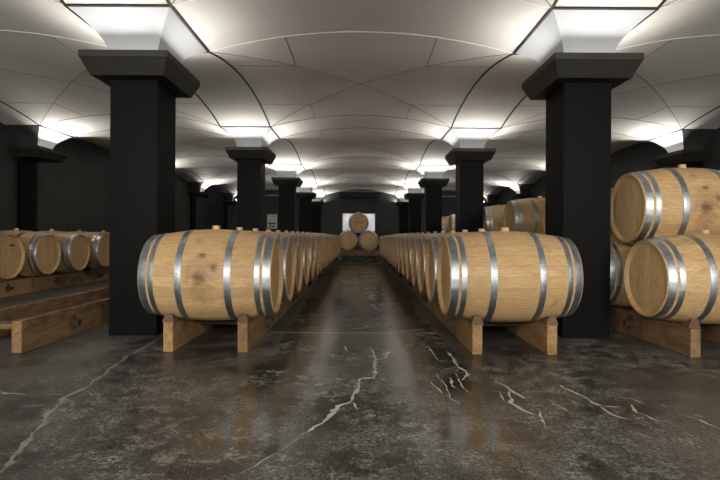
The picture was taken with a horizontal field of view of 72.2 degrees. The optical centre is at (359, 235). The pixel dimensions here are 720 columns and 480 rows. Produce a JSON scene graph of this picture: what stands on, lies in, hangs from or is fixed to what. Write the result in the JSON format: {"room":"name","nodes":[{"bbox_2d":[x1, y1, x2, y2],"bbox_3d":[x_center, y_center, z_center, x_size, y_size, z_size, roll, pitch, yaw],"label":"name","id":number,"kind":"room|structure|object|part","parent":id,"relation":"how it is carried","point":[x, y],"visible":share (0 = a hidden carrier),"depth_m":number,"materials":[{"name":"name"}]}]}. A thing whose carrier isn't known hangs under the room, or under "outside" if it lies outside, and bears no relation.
{"room":"wine cellar","nodes":[
{"label":"wine cellar","id":0,"kind":"room"},
{"bbox_2d":[0,122,223,231],"bbox_3d":[-6.276,-0.684,8.960,0.400,3.050,26.700,0,0,0],"label":"wall","id":1,"kind":"structure","parent":0,"point":[73,194],"depth_m":10.52,"materials":[{"name":"black paint"}]},
{"bbox_2d":[9,145,67,231],"bbox_3d":[-5.816,-0.361,8.960,0.524,2.410,0.838,0,0,0],"label":"pilaster","id":2,"kind":"object","parent":1,"relation":"attached to","point":[28,156],"visible":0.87,"depth_m":8.85,"materials":[{"name":"black paint"}]},
{"bbox_2d":[88,143,102,155],"bbox_3d":[-6.050,-1.983,11.320,0.034,0.210,0.560,0,0,0],"label":"air vent","id":3,"kind":"object","parent":1,"relation":"in","point":[90,145],"visible":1,"depth_m":11.29,"materials":[{"name":"black metal"}]},
{"bbox_2d":[188,192,209,229],"bbox_3d":[-5.816,-0.361,17.860,0.524,2.410,0.838,0,0,0],"label":"pilaster","id":4,"kind":"object","parent":1,"relation":"attached to","point":[193,195],"visible":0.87,"depth_m":17.66,"materials":[{"name":"black paint"}]},
{"bbox_2d":[0,0,719,194],"bbox_3d":[0.012,-1.964,8.960,12.160,0.222,26.700,0,0,0],"label":"trim","id":5,"kind":"structure","parent":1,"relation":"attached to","point":[168,4],"depth_m":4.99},
{"bbox_2d":[223,201,236,229],"bbox_3d":[-5.816,-0.361,22.101,0.524,2.410,0.419,0,0,0],"label":"pilaster","id":6,"kind":"object","parent":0,"point":[225,203],"visible":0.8,"depth_m":22.10,"materials":[{"name":"black paint"}]},
{"bbox_2d":[312,201,324,233],"bbox_3d":[-1.973,-0.338,22.101,0.738,2.410,0.419,0,0,0],"label":"pilaster","id":7,"kind":"object","parent":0,"point":[316,205],"visible":0.55,"depth_m":22.10,"materials":[{"name":"black paint"}]},
{"bbox_2d":[227,190,486,249],"bbox_3d":[0.004,-0.646,22.410,12.560,3.050,0.200,0,0,0],"label":"wall","id":8,"kind":"structure","parent":0,"point":[386,211],"depth_m":22.31,"materials":[{"name":"black paint"}]},
{"bbox_2d":[233,198,298,199],"bbox_3d":[-3.950,-1.655,22.229,3.480,0.080,0.158,0,0,0],"label":"cable tray","id":9,"kind":"object","parent":8,"relation":"attached to","point":[233,198],"visible":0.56,"depth_m":22.15,"materials":[{"name":"black metal"}]},
{"bbox_2d":[267,200,276,228],"bbox_3d":[-3.954,-0.975,22.227,0.430,1.280,0.163,0,0,0],"label":"electrical box","id":10,"kind":"object","parent":8,"relation":"attached to","point":[271,218],"visible":1,"depth_m":22.17,"materials":[{"name":"grey metal"}]},
{"bbox_2d":[342,213,374,230],"bbox_3d":[-0.056,-0.614,22.284,1.500,0.825,0.048,0,0,0],"label":"panel","id":11,"kind":"object","parent":8,"relation":"attached to","point":[345,216],"visible":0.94,"depth_m":22.27,"materials":[{"name":"white"}]},
{"bbox_2d":[338,192,379,197],"bbox_3d":[-0.039,-1.846,22.146,1.840,0.250,0.323,0,0,0],"label":"air vent","id":12,"kind":"object","parent":8,"relation":"in","point":[340,194],"visible":1,"depth_m":22.01,"materials":[{"name":"black metal"}]},
{"bbox_2d":[338,191,381,191],"bbox_3d":[-0.038,-1.995,22.149,2.000,0.023,0.318,0,0,0],"label":"ledge","id":13,"kind":"object","parent":8,"relation":"attached to","point":[338,191],"visible":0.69,"depth_m":22.01,"materials":[{"name":"white ceramic"}]},
{"bbox_2d":[396,202,408,233],"bbox_3d":[1.977,-0.314,22.101,0.738,2.410,0.419,0,0,0],"label":"pilaster","id":14,"kind":"object","parent":8,"relation":"attached to","point":[403,206],"visible":0.55,"depth_m":22.10,"materials":[{"name":"black paint"}]},
{"bbox_2d":[421,199,486,201],"bbox_3d":[3.970,-1.607,22.229,3.480,0.080,0.158,0,0,0],"label":"cable tray","id":15,"kind":"object","parent":8,"relation":"attached to","point":[484,200],"visible":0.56,"depth_m":22.15,"materials":[{"name":"black metal"}]},
{"bbox_2d":[0,256,719,479],"bbox_3d":[-0.006,0.978,8.960,12.560,0.201,27.100,0,0,0],"label":"floor","id":16,"kind":"structure","parent":0,"point":[359,379],"depth_m":2.61,"materials":[{"name":"concrete"}]},
{"bbox_2d":[0,286,108,352],"bbox_3d":[-2.810,0.744,9.620,0.790,0.236,11.960,0,0,0],"label":"rack","id":17,"kind":"object","parent":16,"relation":"on","point":[31,325],"visible":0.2,"depth_m":4.29,"materials":[{"name":"brown wood"}]},
{"bbox_2d":[0,267,108,297],"bbox_3d":[-5.247,0.702,8.550,0.795,0.290,7.300,0,0,0],"label":"rack","id":18,"kind":"object","parent":16,"relation":"on","point":[14,286],"visible":0.6,"depth_m":7.84,"materials":[{"name":"brown wood"}]},
{"bbox_2d":[0,232,24,280],"bbox_3d":[-5.197,0.258,6.640,0.980,0.755,0.727,0,-1,0],"label":"wine barrel","id":19,"kind":"object","parent":18,"relation":"on","point":[12,252],"visible":1,"depth_m":6.69,"materials":[{"name":"brown wood"}]},
{"bbox_3d":[-4.968,0.737,6.160,0.076,0.224,2.520,0,0,0],"label":"rail","id":20,"kind":"part","parent":18,"relation":"part of","materials":[{"name":"brown wood"}]},
{"bbox_2d":[0,228,60,277],"bbox_3d":[-5.197,0.258,7.480,0.980,0.769,0.741,0,2,0],"label":"wine barrel","id":21,"kind":"object","parent":18,"relation":"on","point":[42,250],"visible":0.74,"depth_m":7.34,"materials":[{"name":"brown wood"}]},
{"bbox_2d":[37,229,89,273],"bbox_3d":[-5.197,0.258,8.320,0.980,0.752,0.723,0,0,0],"label":"wine barrel","id":22,"kind":"object","parent":18,"relation":"on","point":[75,247],"visible":0.41,"depth_m":8.19,"materials":[{"name":"brown wood"}]},
{"bbox_3d":[-4.968,0.737,9.811,0.076,0.224,4.778,0,0,0],"label":"rail","id":23,"kind":"part","parent":18,"relation":"part of","materials":[{"name":"brown wood"}]},
{"bbox_2d":[70,230,108,269],"bbox_3d":[-5.197,0.258,9.160,0.980,0.758,0.729,0,1,0],"label":"wine barrel","id":24,"kind":"object","parent":18,"relation":"on","point":[98,242],"visible":0.38,"depth_m":9.01,"materials":[{"name":"brown wood"}]},
{"bbox_2d":[96,230,109,266],"bbox_3d":[-5.197,0.258,10.000,0.980,0.764,0.736,0,-1,0],"label":"wine barrel","id":25,"kind":"object","parent":18,"relation":"on","point":[103,231],"visible":0.02,"depth_m":9.89,"materials":[{"name":"brown wood"}]},
{"bbox_2d":[78,49,199,335],"bbox_3d":[-1.973,-0.338,4.510,0.738,2.410,0.838,0,0,0],"label":"column","id":26,"kind":"structure","parent":16,"relation":"on","point":[145,85],"depth_m":4.30,"materials":[{"name":"black paint"}]},
{"bbox_2d":[162,258,336,351],"bbox_3d":[-1.159,0.728,10.275,0.794,0.288,13.150,0,0,0],"label":"rack","id":27,"kind":"object","parent":16,"relation":"on","point":[177,332],"visible":0.3,"depth_m":3.96,"materials":[{"name":"brown wood"}]},
{"bbox_3d":[-1.439,0.759,10.275,0.076,0.222,13.150,0,0,0],"label":"rail","id":28,"kind":"part","parent":27,"relation":"part of","materials":[{"name":"brown wood"}]},
{"bbox_2d":[137,226,282,319],"bbox_3d":[-1.144,0.292,3.924,0.980,0.748,0.719,0,0,0],"label":"wine barrel","id":29,"kind":"object","parent":27,"relation":"on","point":[215,273],"visible":0.99,"depth_m":3.63,"materials":[{"name":"brown wood"}]},
{"bbox_2d":[237,227,294,302],"bbox_3d":[-1.139,0.291,4.657,0.980,0.748,0.720,0,0,0],"label":"wine barrel","id":30,"kind":"object","parent":27,"relation":"on","point":[287,243],"visible":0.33,"depth_m":4.62,"materials":[{"name":"brown wood"}]},
{"bbox_2d":[253,228,302,293],"bbox_3d":[-1.145,0.291,5.395,0.980,0.748,0.720,0,0,0],"label":"wine barrel","id":31,"kind":"object","parent":27,"relation":"on","point":[297,240],"visible":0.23,"depth_m":5.40,"materials":[{"name":"brown wood"}]},
{"bbox_3d":[-0.881,0.763,10.275,0.076,0.222,13.150,0,0,0],"label":"rail","id":32,"kind":"part","parent":27,"relation":"part of","materials":[{"name":"brown wood"}]},
{"bbox_2d":[266,229,309,286],"bbox_3d":[-1.141,0.291,6.127,0.980,0.748,0.720,0,0,0],"label":"wine barrel","id":33,"kind":"object","parent":27,"relation":"on","point":[305,240],"visible":0.2,"depth_m":6.12,"materials":[{"name":"brown wood"}]},
{"bbox_2d":[276,230,314,280],"bbox_3d":[-1.138,0.292,6.863,0.980,0.754,0.725,0,0,0],"label":"wine barrel","id":34,"kind":"object","parent":27,"relation":"on","point":[311,238],"visible":0.2,"depth_m":6.84,"materials":[{"name":"brown wood"}]},
{"bbox_2d":[284,231,319,276],"bbox_3d":[-1.134,0.292,7.599,0.980,0.748,0.720,0,0,0],"label":"wine barrel","id":35,"kind":"object","parent":27,"relation":"on","point":[316,238],"visible":0.19,"depth_m":7.63,"materials":[{"name":"brown wood"}]},
{"bbox_2d":[291,231,322,272],"bbox_3d":[-1.144,0.292,8.333,0.980,0.762,0.734,0,-1,0],"label":"wine barrel","id":36,"kind":"object","parent":27,"relation":"on","point":[320,237],"visible":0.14,"depth_m":8.51,"materials":[{"name":"brown wood"}]},
{"bbox_2d":[296,232,325,269],"bbox_3d":[-1.144,0.292,9.072,0.980,0.758,0.730,0,1,0],"label":"wine barrel","id":37,"kind":"object","parent":27,"relation":"on","point":[323,237],"visible":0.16,"depth_m":9.22,"materials":[{"name":"brown wood"}]},
{"bbox_2d":[301,232,327,266],"bbox_3d":[-1.139,0.291,9.804,0.980,0.748,0.720,0,0,0],"label":"wine barrel","id":38,"kind":"object","parent":27,"relation":"on","point":[326,237],"visible":0.12,"depth_m":9.92,"materials":[{"name":"brown wood"}]},
{"bbox_2d":[305,232,329,264],"bbox_3d":[-1.138,0.292,10.538,0.980,0.762,0.733,0,-1,0],"label":"wine barrel","id":39,"kind":"object","parent":27,"relation":"on","point":[305,232],"visible":0.12,"depth_m":10.49,"materials":[{"name":"brown wood"}]},
{"bbox_2d":[309,232,331,262],"bbox_3d":[-1.140,0.292,11.276,0.980,0.769,0.741,0,2,0],"label":"wine barrel","id":40,"kind":"object","parent":27,"relation":"on","point":[309,232],"visible":0.12,"depth_m":11.24,"materials":[{"name":"brown wood"}]},
{"bbox_2d":[312,233,333,260],"bbox_3d":[-1.143,0.292,12.012,0.980,0.750,0.721,0,0,0],"label":"wine barrel","id":41,"kind":"object","parent":27,"relation":"on","point":[312,233],"visible":0.15,"depth_m":11.98,"materials":[{"name":"brown wood"}]},
{"bbox_2d":[315,233,335,259],"bbox_3d":[-1.137,0.291,12.748,0.980,0.748,0.720,0,0,0],"label":"wine barrel","id":42,"kind":"object","parent":27,"relation":"on","point":[315,233],"visible":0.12,"depth_m":12.96,"materials":[{"name":"brown wood"}]},
{"bbox_2d":[317,233,336,258],"bbox_3d":[-1.141,0.292,13.477,0.980,0.748,0.720,0,0,0],"label":"wine barrel","id":43,"kind":"object","parent":27,"relation":"on","point":[317,233],"visible":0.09,"depth_m":13.43,"materials":[{"name":"brown wood"}]},
{"bbox_2d":[322,233,338,256],"bbox_3d":[-1.135,0.292,14.951,0.980,0.762,0.734,0,1,0],"label":"wine barrel","id":44,"kind":"object","parent":27,"relation":"on","point":[322,233],"visible":0.12,"depth_m":15.11,"materials":[{"name":"brown wood"}]},
{"bbox_2d":[225,147,275,230],"bbox_3d":[-1.973,-0.338,8.960,0.738,2.410,0.838,0,0,0],"label":"column","id":45,"kind":"structure","parent":16,"relation":"on","point":[251,161],"depth_m":8.75,"materials":[{"name":"black paint"}]},
{"bbox_2d":[271,177,302,232],"bbox_3d":[-1.973,-0.338,13.410,0.738,2.410,0.838,0,0,0],"label":"column","id":46,"kind":"structure","parent":16,"relation":"on","point":[287,186],"depth_m":13.20,"materials":[{"name":"black paint"}]},
{"bbox_2d":[296,192,316,233],"bbox_3d":[-1.973,-0.338,17.860,0.738,2.410,0.838,0,0,0],"label":"column","id":47,"kind":"structure","parent":16,"relation":"on","point":[305,198],"depth_m":17.65,"materials":[{"name":"black paint"}]},
{"bbox_2d":[335,249,381,261],"bbox_3d":[-0.067,0.676,17.420,1.625,0.405,0.880,0,0,0],"label":"rack","id":48,"kind":"object","parent":16,"relation":"on","point":[357,252],"visible":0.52,"depth_m":17.08,"materials":[{"name":"brown wood"}]},
{"bbox_2d":[339,229,357,250],"bbox_3d":[-0.417,0.142,17.420,0.719,0.748,0.980,0,0,0],"label":"wine barrel","id":49,"kind":"object","parent":48,"relation":"on","point":[349,239],"visible":0.8,"depth_m":16.96,"materials":[{"name":"brown wood"}]},
{"bbox_2d":[348,212,368,232],"bbox_3d":[-0.052,-0.481,17.420,0.719,0.748,0.980,0,0,0],"label":"wine barrel","id":50,"kind":"object","parent":49,"relation":"on","point":[358,222],"visible":0.99,"depth_m":16.96,"materials":[{"name":"brown wood"}]},
{"bbox_2d":[358,230,378,250],"bbox_3d":[0.305,0.147,17.420,0.719,0.748,0.980,0,0,0],"label":"wine barrel","id":51,"kind":"object","parent":48,"relation":"on","point":[368,240],"visible":1,"depth_m":16.96,"materials":[{"name":"brown wood"}]},
{"bbox_2d":[404,193,423,233],"bbox_3d":[1.977,-0.314,17.860,0.738,2.410,0.838,0,0,0],"label":"column","id":52,"kind":"structure","parent":16,"relation":"on","point":[414,205],"depth_m":17.65,"materials":[{"name":"black paint"}]},
{"bbox_2d":[418,178,448,233],"bbox_3d":[1.977,-0.314,13.410,0.738,2.410,0.838,0,0,0],"label":"column","id":53,"kind":"structure","parent":16,"relation":"on","point":[432,187],"depth_m":13.20,"materials":[{"name":"black paint"}]},
{"bbox_2d":[382,258,557,354],"bbox_3d":[1.155,0.742,10.265,0.794,0.288,13.170,0,0,0],"label":"rack","id":54,"kind":"object","parent":16,"relation":"on","point":[542,334],"visible":0.32,"depth_m":3.95,"materials":[{"name":"brown wood"}]},
{"bbox_2d":[382,234,399,257],"bbox_3d":[1.144,0.305,14.213,0.980,0.748,0.720,0,0,0],"label":"wine barrel","id":55,"kind":"object","parent":54,"relation":"on","point":[399,234],"visible":0.15,"depth_m":14.14,"materials":[{"name":"brown wood"}]},
{"bbox_2d":[385,233,405,259],"bbox_3d":[1.152,0.306,12.748,0.980,0.756,0.727,0,-1,0],"label":"wine barrel","id":56,"kind":"object","parent":54,"relation":"on","point":[404,233],"visible":0.12,"depth_m":12.95,"materials":[{"name":"brown wood"}]},
{"bbox_2d":[386,233,407,261],"bbox_3d":[1.143,0.306,12.011,0.980,0.768,0.740,0,2,0],"label":"wine barrel","id":57,"kind":"object","parent":54,"relation":"on","point":[387,239],"visible":0.12,"depth_m":12.20,"materials":[{"name":"brown wood"}]},
{"bbox_2d":[388,233,411,262],"bbox_3d":[1.150,0.306,11.279,0.980,0.757,0.728,0,1,0],"label":"wine barrel","id":58,"kind":"object","parent":54,"relation":"on","point":[409,233],"visible":0.12,"depth_m":11.51,"materials":[{"name":"brown wood"}]},
{"bbox_2d":[390,233,414,265],"bbox_3d":[1.147,0.306,10.536,0.980,0.753,0.724,0,0,0],"label":"wine barrel","id":59,"kind":"object","parent":54,"relation":"on","point":[391,238],"visible":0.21,"depth_m":10.72,"materials":[{"name":"brown wood"}]},
{"bbox_2d":[392,233,418,267],"bbox_3d":[1.148,0.306,9.803,0.980,0.765,0.737,0,-1,0],"label":"wine barrel","id":60,"kind":"object","parent":54,"relation":"on","point":[393,241],"visible":0.13,"depth_m":9.94,"materials":[{"name":"brown wood"}]},
{"bbox_2d":[395,232,423,269],"bbox_3d":[1.144,0.306,9.074,0.980,0.768,0.740,0,-2,0],"label":"wine barrel","id":61,"kind":"object","parent":54,"relation":"on","point":[396,237],"visible":0.2,"depth_m":9.04,"materials":[{"name":"brown wood"}]},
{"bbox_2d":[398,232,429,273],"bbox_3d":[1.147,0.305,8.333,0.980,0.748,0.720,0,0,0],"label":"wine barrel","id":62,"kind":"object","parent":54,"relation":"on","point":[400,237],"visible":0.16,"depth_m":8.29,"materials":[{"name":"brown wood"}]},
{"bbox_2d":[401,232,436,276],"bbox_3d":[1.153,0.306,7.600,0.980,0.748,0.720,0,0,0],"label":"wine barrel","id":63,"kind":"object","parent":54,"relation":"on","point":[404,240],"visible":0.22,"depth_m":7.66,"materials":[{"name":"brown wood"}]},
{"bbox_2d":[406,231,444,281],"bbox_3d":[1.153,0.306,6.864,0.980,0.752,0.723,0,0,0],"label":"wine barrel","id":64,"kind":"object","parent":54,"relation":"on","point":[409,239],"visible":0.2,"depth_m":6.86,"materials":[{"name":"brown wood"}]},
{"bbox_2d":[411,230,454,286],"bbox_3d":[1.151,0.306,6.127,0.980,0.766,0.738,0,-1,0],"label":"wine barrel","id":65,"kind":"object","parent":54,"relation":"on","point":[414,249],"visible":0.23,"depth_m":6.13,"materials":[{"name":"brown wood"}]},
{"bbox_3d":[0.875,0.773,10.265,0.076,0.222,13.170,0,0,0],"label":"rail","id":66,"kind":"part","parent":54,"relation":"part of","materials":[{"name":"brown wood"}]},
{"bbox_2d":[417,230,467,293],"bbox_3d":[1.148,0.305,5.391,0.980,0.748,0.720,0,0,0],"label":"wine barrel","id":67,"kind":"object","parent":54,"relation":"on","point":[421,255],"visible":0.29,"depth_m":5.41,"materials":[{"name":"brown wood"}]},
{"bbox_2d":[425,229,484,303],"bbox_3d":[1.146,0.306,4.663,0.980,0.760,0.732,0,1,0],"label":"wine barrel","id":68,"kind":"object","parent":54,"relation":"on","point":[433,243],"visible":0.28,"depth_m":4.63,"materials":[{"name":"brown wood"}]},
{"bbox_2d":[437,227,582,321],"bbox_3d":[1.150,0.306,3.927,0.980,0.748,0.719,0,0,0],"label":"wine barrel","id":69,"kind":"object","parent":54,"relation":"on","point":[504,275],"visible":0.98,"depth_m":3.63,"materials":[{"name":"brown wood"}]},
{"bbox_3d":[1.433,0.777,10.265,0.076,0.222,13.170,0,0,0],"label":"rail","id":70,"kind":"part","parent":54,"relation":"part of","materials":[{"name":"brown wood"}]},
{"bbox_2d":[445,148,495,232],"bbox_3d":[1.977,-0.314,8.960,0.738,2.410,0.838,0,0,0],"label":"column","id":71,"kind":"structure","parent":16,"relation":"on","point":[469,162],"depth_m":8.75,"materials":[{"name":"black paint"}]},
{"bbox_2d":[522,52,643,337],"bbox_3d":[1.977,-0.314,4.510,0.738,2.410,0.838,0,0,0],"label":"column","id":72,"kind":"structure","parent":16,"relation":"on","point":[576,87],"depth_m":4.30,"materials":[{"name":"black paint"}]},
{"bbox_2d":[610,305,719,356],"bbox_3d":[2.745,0.756,9.615,0.790,0.279,11.970,0,0,0],"label":"rack","id":73,"kind":"object","parent":16,"relation":"on","point":[684,338],"visible":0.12,"depth_m":4.08,"materials":[{"name":"brown wood"}]},
{"bbox_2d":[610,236,632,307],"bbox_3d":[2.753,0.325,4.800,0.980,0.748,0.720,0,0,0],"label":"wine barrel","id":74,"kind":"object","parent":73,"relation":"on","point":[619,250],"visible":0.09,"depth_m":4.53,"materials":[{"name":"brown wood"}]},
{"bbox_3d":[3.022,0.791,9.615,0.076,0.213,11.970,0,0,0],"label":"rail","id":75,"kind":"part","parent":73,"relation":"part of","materials":[{"name":"brown wood"}]},
{"bbox_2d":[624,230,719,323],"bbox_3d":[2.757,0.326,3.950,0.980,0.750,0.721,0,0,-1],"label":"wine barrel","id":76,"kind":"object","parent":73,"relation":"on","point":[676,278],"visible":0.98,"depth_m":3.73,"materials":[{"name":"brown wood"}]},
{"bbox_2d":[611,164,719,244],"bbox_3d":[2.842,-0.257,4.375,0.980,0.748,0.720,0,0,0],"label":"wine barrel","id":77,"kind":"object","parent":76,"relation":"on","point":[661,202],"visible":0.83,"depth_m":4.09,"materials":[{"name":"brown wood"}]},
{"bbox_3d":[2.751,0.326,5.650,0.980,0.748,0.719,0,2,0],"label":"wine barrel","id":78,"kind":"object","parent":73,"relation":"on","visible":0},
{"bbox_2d":[542,188,613,234],"bbox_3d":[2.842,-0.256,6.075,0.980,0.756,0.727,0,-1,0],"label":"wine barrel","id":79,"kind":"object","parent":78,"relation":"on","point":[543,212],"visible":0.05,"depth_m":6.33,"materials":[{"name":"brown wood"}]},
{"bbox_3d":[2.753,0.326,7.350,0.980,0.748,0.719,0,0,0],"label":"wine barrel","id":80,"kind":"object","parent":73,"relation":"on","visible":0},
{"bbox_2d":[503,196,544,233],"bbox_3d":[2.833,-0.256,7.775,0.980,0.766,0.738,0,-1,0],"label":"wine barrel","id":81,"kind":"object","parent":80,"relation":"on","point":[521,215],"visible":0.34,"depth_m":7.49,"materials":[{"name":"brown wood"}]},
{"bbox_3d":[2.757,0.326,9.050,0.980,0.748,0.719,0,-1,0],"label":"wine barrel","id":82,"kind":"object","parent":73,"relation":"on","visible":0},
{"bbox_2d":[483,203,506,231],"bbox_3d":[2.833,-0.257,9.475,0.980,0.748,0.720,0,0,0],"label":"wine barrel","id":83,"kind":"object","parent":82,"relation":"on","point":[493,216],"visible":0.32,"depth_m":9.18,"materials":[{"name":"brown wood"}]},
{"bbox_3d":[2.757,0.326,12.450,0.980,0.748,0.719,0,2,0],"label":"wine barrel","id":84,"kind":"object","parent":73,"relation":"on","visible":0},
{"bbox_2d":[448,214,454,232],"bbox_3d":[2.840,-0.256,12.875,0.980,0.758,0.729,0,1,0],"label":"wine barrel","id":85,"kind":"object","parent":84,"relation":"on","point":[451,223],"visible":0.17,"depth_m":12.84,"materials":[{"name":"brown wood"}]},
{"bbox_3d":[2.750,0.326,15.000,0.980,0.748,0.719,0,1,0],"label":"wine barrel","id":86,"kind":"object","parent":73,"relation":"on","visible":0},
{"bbox_2d":[442,216,448,232],"bbox_3d":[2.841,-0.256,14.575,0.980,0.763,0.734,0,1,0],"label":"wine barrel","id":87,"kind":"object","parent":86,"relation":"on","point":[445,219],"visible":0.15,"depth_m":14.27,"materials":[{"name":"brown wood"}]},
{"bbox_2d":[0,0,719,201],"bbox_3d":[0.011,-1.796,8.960,12.702,0.550,27.700,0,0,0],"label":"ceiling","id":88,"kind":"structure","parent":0,"point":[358,56],"depth_m":6.44,"materials":[{"name":"paint"}]},
{"bbox_2d":[0,0,718,52],"bbox_3d":[0.012,-1.966,4.510,10.998,0.218,1.012,0,0,0],"label":"trim","id":89,"kind":"structure","parent":88,"relation":"attached to","point":[46,0],"depth_m":5.00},
{"bbox_2d":[43,114,678,191],"bbox_3d":[0.012,-1.966,8.960,10.998,0.218,25.712,0,0,0],"label":"trim","id":90,"kind":"structure","parent":88,"relation":"attached to","point":[103,114],"depth_m":9.46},
{"bbox_2d":[483,202,496,206],"bbox_3d":[5.820,-0.290,22.101,0.524,2.410,0.419,0,0,0],"label":"pilaster","id":91,"kind":"object","parent":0,"point":[485,204],"visible":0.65,"depth_m":21.92,"materials":[{"name":"black paint"}]},
{"bbox_2d":[510,194,531,199],"bbox_3d":[5.820,-0.290,17.860,0.524,2.410,0.838,0,0,0],"label":"pilaster","id":92,"kind":"object","parent":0,"point":[515,196],"visible":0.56,"depth_m":17.49,"materials":[{"name":"black paint"}]},
{"bbox_2d":[496,127,719,204],"bbox_3d":[6.284,-0.608,8.960,0.400,3.050,26.700,0,0,0],"label":"wall","id":93,"kind":"structure","parent":0,"point":[637,157],"depth_m":10.92,"materials":[{"name":"black paint"}]},
{"bbox_2d":[653,149,711,167],"bbox_3d":[5.820,-0.290,8.960,0.524,2.410,0.838,0,0,0],"label":"pilaster","id":94,"kind":"object","parent":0,"point":[693,158],"visible":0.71,"depth_m":8.69,"materials":[{"name":"black paint"}]}
]}

